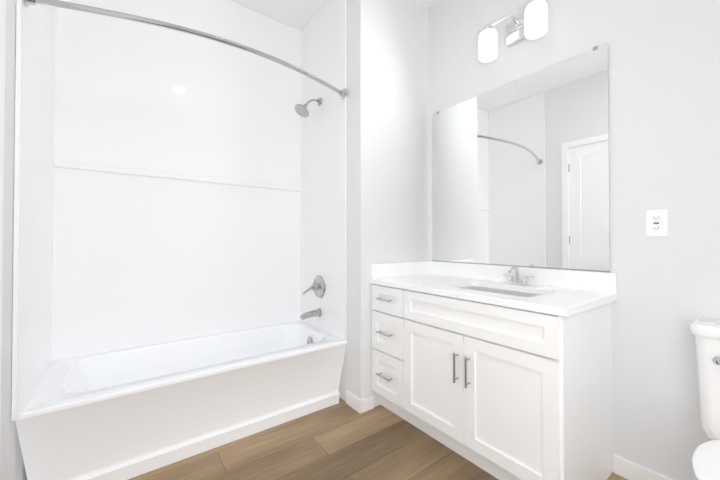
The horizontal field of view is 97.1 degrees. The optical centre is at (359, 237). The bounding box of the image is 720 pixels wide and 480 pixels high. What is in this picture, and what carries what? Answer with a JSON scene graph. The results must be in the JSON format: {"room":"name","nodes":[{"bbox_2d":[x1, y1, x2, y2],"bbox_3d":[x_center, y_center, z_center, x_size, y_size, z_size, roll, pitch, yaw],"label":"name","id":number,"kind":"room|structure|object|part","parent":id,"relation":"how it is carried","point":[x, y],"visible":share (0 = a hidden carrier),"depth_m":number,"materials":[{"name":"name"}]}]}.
{"room":"bathroom","nodes":[
{"label":"bathroom","id":0,"kind":"room"},
{"bbox_2d":[0,0,23,479],"bbox_3d":[-0.874,-0.344,0.538,0.100,2.880,3.040,0,-1,-37],"label":"wall","id":1,"kind":"structure","parent":0,"point":[11,463],"depth_m":1.15,"materials":[{"name":"white paint"}]},
{"bbox_2d":[0,0,5,435],"bbox_3d":[-0.907,-0.010,0.684,0.052,2.212,0.908,0,-1,-37],"label":"door","id":2,"kind":"structure","parent":1,"relation":"in","point":[2,49],"depth_m":1.03,"materials":[{"name":"white paint"}]},
{"bbox_2d":[24,0,346,98],"bbox_3d":[-0.678,-0.964,1.663,1.516,0.117,0.208,0,-1,-37],"label":"shower rod","id":3,"kind":"object","parent":1,"relation":"attached to","point":[342,93],"visible":1,"depth_m":1.44,"materials":[{"name":"silver metal"}]},
{"bbox_2d":[230,0,437,30],"bbox_3d":[0.019,-1.826,1.281,2.400,0.100,3.140,0,-1,-37],"label":"ceiling","id":4,"kind":"structure","parent":0,"point":[298,14],"depth_m":2.45,"materials":[{"name":"white paint"}]},
{"bbox_2d":[128,397,627,479],"bbox_3d":[0.019,1.154,1.248,2.400,0.100,3.140,0,-1,-37],"label":"floor","id":5,"kind":"structure","parent":0,"point":[341,440],"depth_m":1.62,"materials":[{"name":"brown wood"}]},
{"bbox_2d":[11,0,346,479],"bbox_3d":[-0.896,-0.327,1.950,1.546,2.878,0.743,0,-1,-37],"label":"bathtub","id":6,"kind":"object","parent":5,"relation":"on","point":[180,226],"visible":1,"depth_m":2.02,"materials":[{"name":"white plastic"}]},
{"bbox_2d":[370,261,616,479],"bbox_3d":[0.626,0.634,1.774,0.602,0.951,1.149,0,-1,-37],"label":"bathroom vanity","id":7,"kind":"object","parent":5,"relation":"on","point":[499,372],"visible":1,"depth_m":1.46,"materials":[{"name":"white wood"}]},
{"bbox_2d":[502,265,534,285],"bbox_3d":[0.866,0.211,1.783,0.110,0.106,0.179,0,-1,-37],"label":"faucet","id":8,"kind":"object","parent":7,"relation":"on","point":[510,282],"depth_m":1.79,"materials":[{"name":"silver metal"}]},
{"bbox_2d":[689,317,719,479],"bbox_3d":[1.208,0.705,0.873,0.732,0.790,0.470,0,-1,-37],"label":"toilet","id":9,"kind":"object","parent":5,"relation":"on","point":[705,331],"visible":1,"depth_m":1.12,"materials":[{"name":"white ceramic"}]},
{"bbox_3d":[1.129,0.675,0.814,0.534,0.046,0.388,0,-1,-37],"label":"seat","id":10,"kind":"part","parent":9,"relation":"part of","materials":[{"name":"white plastic"}]},
{"bbox_3d":[1.258,0.429,1.069,0.027,0.034,0.101,0,-1,-37],"label":"handle","id":11,"kind":"part","parent":9,"relation":"part of","materials":[{"name":"silver metal"}]},
{"bbox_2d":[339,0,428,406],"bbox_3d":[-0.016,-0.321,2.610,0.650,2.880,0.940,0,-1,-37],"label":"wall","id":12,"kind":"structure","parent":0,"point":[387,134],"depth_m":2.15,"materials":[{"name":"white paint"}]},
{"bbox_2d":[295,97,321,117],"bbox_3d":[-0.389,-0.986,2.377,0.202,0.176,0.116,0,-1,-37],"label":"shower head","id":13,"kind":"object","parent":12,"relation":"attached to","point":[301,110],"visible":1,"depth_m":2.35},
{"bbox_2d":[300,275,324,319],"bbox_3d":[-0.373,0.447,2.373,0.162,0.322,0.170,0,-1,-37],"label":"tub faucet","id":14,"kind":"object","parent":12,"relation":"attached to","point":[317,287],"visible":1,"depth_m":2.38,"materials":[{"name":"silver metal"}]},
{"bbox_2d":[346,391,360,413],"bbox_3d":[-0.042,1.071,2.073,0.014,0.085,0.163,0,-1,-37],"label":"baseboard","id":15,"kind":"structure","parent":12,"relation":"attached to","point":[353,401],"depth_m":2.06,"materials":[{"name":"white paint"}]},
{"bbox_2d":[359,395,373,412],"bbox_3d":[0.043,1.070,2.044,0.115,0.085,0.014,0,-1,-37],"label":"baseboard","id":16,"kind":"structure","parent":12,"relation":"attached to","point":[367,403],"depth_m":2.04,"materials":[{"name":"white paint"}]},
{"bbox_2d":[428,0,719,479],"bbox_3d":[1.192,-0.332,1.615,0.100,2.880,2.300,0,-1,-37],"label":"wall","id":17,"kind":"structure","parent":0,"point":[664,96],"depth_m":1.41,"materials":[{"name":"white paint"}]},
{"bbox_2d":[478,0,547,61],"bbox_3d":[0.878,-1.187,1.829,0.158,0.205,0.400,0,-1,-37],"label":"sconce","id":18,"kind":"object","parent":17,"relation":"attached to","point":[532,23],"visible":1,"depth_m":1.85,"materials":[{"name":"white glass"}]},
{"bbox_2d":[432,43,609,271],"bbox_3d":[0.869,-0.384,1.957,0.008,1.110,1.081,0,-1,-37],"label":"mirror","id":19,"kind":"object","parent":17,"relation":"attached to","point":[520,172],"visible":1,"depth_m":1.81,"materials":[{"name":"clear glass"}]},
{"bbox_2d":[613,454,672,479],"bbox_3d":[1.484,1.060,1.111,0.014,0.085,0.969,0,-1,-37],"label":"baseboard","id":20,"kind":"structure","parent":17,"relation":"attached to","point":[626,469],"depth_m":1.44,"materials":[{"name":"white paint"}]},
{"bbox_2d":[645,209,667,236],"bbox_3d":[1.292,-0.063,1.386,0.008,0.118,0.072,0,-1,-37],"label":"electrical outlet","id":21,"kind":"object","parent":17,"relation":"attached to","point":[656,221],"visible":1,"depth_m":1.38,"materials":[{"name":"white plastic"}]}
]}

